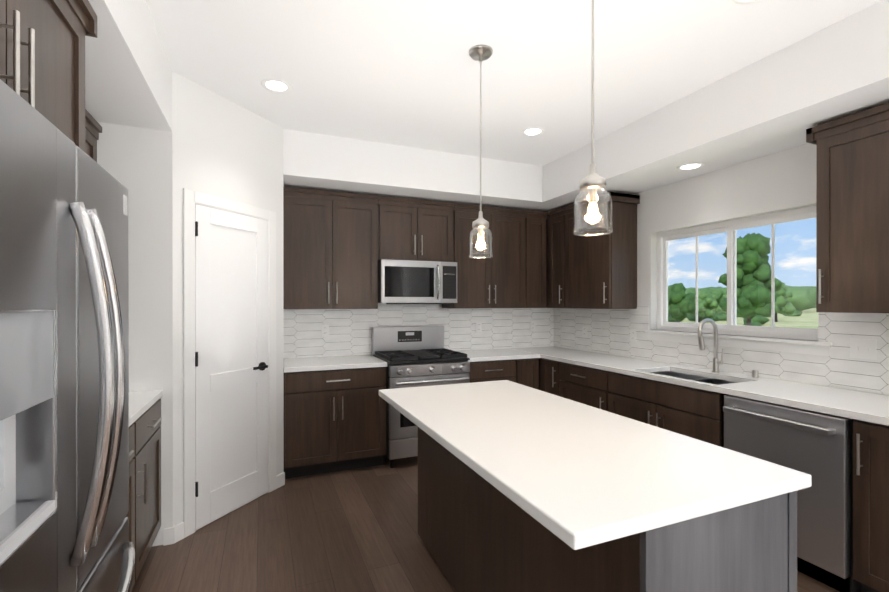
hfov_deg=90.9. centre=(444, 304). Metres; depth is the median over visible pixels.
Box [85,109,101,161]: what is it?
upper cabinet
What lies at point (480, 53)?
pendant light
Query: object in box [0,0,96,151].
upper cabinet
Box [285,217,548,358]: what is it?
wall
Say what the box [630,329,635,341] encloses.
electrical outlet
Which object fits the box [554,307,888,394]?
wall tile
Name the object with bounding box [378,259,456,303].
microwave
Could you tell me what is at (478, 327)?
electrical outlet
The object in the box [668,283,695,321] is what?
bush
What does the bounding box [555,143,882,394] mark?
wall
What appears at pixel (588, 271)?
upper cabinet
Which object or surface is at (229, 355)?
door
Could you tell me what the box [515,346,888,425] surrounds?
countertop
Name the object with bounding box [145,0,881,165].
ceiling
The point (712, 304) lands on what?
bush
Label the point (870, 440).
base cabinet
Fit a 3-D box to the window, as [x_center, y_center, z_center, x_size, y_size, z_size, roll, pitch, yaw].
[2.193,-0.201,3.336,0.060,0.865,1.320,0,0,-23]
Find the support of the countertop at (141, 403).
on the base cabinet at (143, 515)
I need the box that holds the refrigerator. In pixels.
[0,79,134,591]
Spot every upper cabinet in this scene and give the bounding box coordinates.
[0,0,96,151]
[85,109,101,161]
[283,187,547,308]
[546,192,639,308]
[806,103,888,312]
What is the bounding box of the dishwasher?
[723,395,861,591]
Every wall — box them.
[97,71,283,546]
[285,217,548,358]
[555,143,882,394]
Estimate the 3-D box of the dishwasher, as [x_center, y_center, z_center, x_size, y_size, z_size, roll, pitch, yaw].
[2.060,0.982,2.470,0.697,0.872,0.595,0,0,-23]
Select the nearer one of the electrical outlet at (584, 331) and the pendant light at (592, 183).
the pendant light at (592, 183)
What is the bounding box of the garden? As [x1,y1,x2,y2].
[681,308,817,328]
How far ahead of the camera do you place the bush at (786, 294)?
46.94 m
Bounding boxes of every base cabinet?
[125,399,161,591]
[283,367,385,478]
[468,359,522,384]
[523,358,538,389]
[539,358,542,390]
[543,358,550,393]
[551,360,674,431]
[853,419,888,591]
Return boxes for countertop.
[129,390,162,426]
[283,355,386,372]
[379,380,811,551]
[457,348,542,361]
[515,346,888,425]
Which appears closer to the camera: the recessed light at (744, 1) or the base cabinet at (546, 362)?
the recessed light at (744, 1)
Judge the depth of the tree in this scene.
21.62 m
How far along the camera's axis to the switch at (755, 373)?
2.98 m
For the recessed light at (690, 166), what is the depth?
3.24 m
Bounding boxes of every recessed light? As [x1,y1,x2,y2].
[261,78,291,92]
[521,127,544,135]
[676,162,704,170]
[733,0,760,3]
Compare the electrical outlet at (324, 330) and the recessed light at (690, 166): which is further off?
the electrical outlet at (324, 330)
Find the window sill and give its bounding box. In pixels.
[645,330,832,355]
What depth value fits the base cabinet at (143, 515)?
2.21 m
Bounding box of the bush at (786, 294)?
[775,282,795,321]
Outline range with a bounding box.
[371,325,469,467]
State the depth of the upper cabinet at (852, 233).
2.31 m
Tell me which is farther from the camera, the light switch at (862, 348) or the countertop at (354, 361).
the countertop at (354, 361)
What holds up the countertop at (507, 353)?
on the base cabinet at (540, 359)
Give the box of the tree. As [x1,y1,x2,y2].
[718,233,782,325]
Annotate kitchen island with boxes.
[418,428,796,591]
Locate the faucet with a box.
[698,318,723,372]
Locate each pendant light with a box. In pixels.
[468,45,492,257]
[573,0,612,235]
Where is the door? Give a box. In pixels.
[174,188,284,542]
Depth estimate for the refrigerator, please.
0.99 m
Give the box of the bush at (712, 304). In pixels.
[690,290,717,321]
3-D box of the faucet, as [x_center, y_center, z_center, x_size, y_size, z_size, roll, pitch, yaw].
[1.943,0.304,3.193,0.210,0.398,0.088,0,0,-23]
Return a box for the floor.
[131,455,838,591]
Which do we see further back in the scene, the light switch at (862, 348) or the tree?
the tree
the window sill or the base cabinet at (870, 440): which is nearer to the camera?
the base cabinet at (870, 440)
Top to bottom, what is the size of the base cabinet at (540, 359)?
0.876 m
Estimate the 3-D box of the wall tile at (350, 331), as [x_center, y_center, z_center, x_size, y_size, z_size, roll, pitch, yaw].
[-0.107,0.262,4.605,3.039,0.478,0.008,0,0,-23]
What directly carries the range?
on the floor
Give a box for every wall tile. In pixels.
[283,306,553,358]
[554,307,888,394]
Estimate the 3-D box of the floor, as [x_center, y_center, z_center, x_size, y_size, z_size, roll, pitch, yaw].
[0.692,1.445,0.719,5.178,0.050,8.800,0,0,-23]
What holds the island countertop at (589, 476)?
on the kitchen island
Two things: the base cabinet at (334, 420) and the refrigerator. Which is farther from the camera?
the base cabinet at (334, 420)
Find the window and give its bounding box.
[657,206,817,339]
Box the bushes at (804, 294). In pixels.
[668,285,815,325]
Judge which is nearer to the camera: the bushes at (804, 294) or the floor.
the floor
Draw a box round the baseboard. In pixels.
[163,527,174,545]
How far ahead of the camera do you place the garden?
49.00 m
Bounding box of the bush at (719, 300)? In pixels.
[709,288,726,313]
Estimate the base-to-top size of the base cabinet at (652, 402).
0.876 m
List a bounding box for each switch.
[752,370,758,377]
[850,338,875,359]
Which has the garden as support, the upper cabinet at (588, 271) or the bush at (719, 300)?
the bush at (719, 300)
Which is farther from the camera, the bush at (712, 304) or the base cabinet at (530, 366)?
the bush at (712, 304)
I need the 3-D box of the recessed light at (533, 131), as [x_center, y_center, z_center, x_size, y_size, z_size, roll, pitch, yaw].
[0.709,-1.380,3.506,0.184,0.006,0.184,0,0,-23]
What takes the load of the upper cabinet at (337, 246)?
attached to the wall at (382, 304)
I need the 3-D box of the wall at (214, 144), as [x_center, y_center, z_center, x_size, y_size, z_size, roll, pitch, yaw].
[-1.393,0.018,2.014,1.330,2.800,3.800,0,0,-23]
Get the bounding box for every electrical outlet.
[321,325,328,336]
[476,322,481,332]
[582,326,586,336]
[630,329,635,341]
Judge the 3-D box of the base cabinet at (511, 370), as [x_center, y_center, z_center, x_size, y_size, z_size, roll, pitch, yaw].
[0.366,0.977,4.466,0.599,0.876,0.626,0,0,-23]
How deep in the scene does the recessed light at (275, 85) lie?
2.76 m
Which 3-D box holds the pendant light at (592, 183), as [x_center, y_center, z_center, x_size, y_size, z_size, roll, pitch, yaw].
[0.537,-0.818,1.583,0.138,1.124,0.138,0,0,-23]
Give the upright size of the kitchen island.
0.876 m
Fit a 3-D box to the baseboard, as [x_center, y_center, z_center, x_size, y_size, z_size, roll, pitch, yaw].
[-1.625,1.370,2.583,0.057,0.095,0.014,0,0,-23]
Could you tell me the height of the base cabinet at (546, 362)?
0.876 m

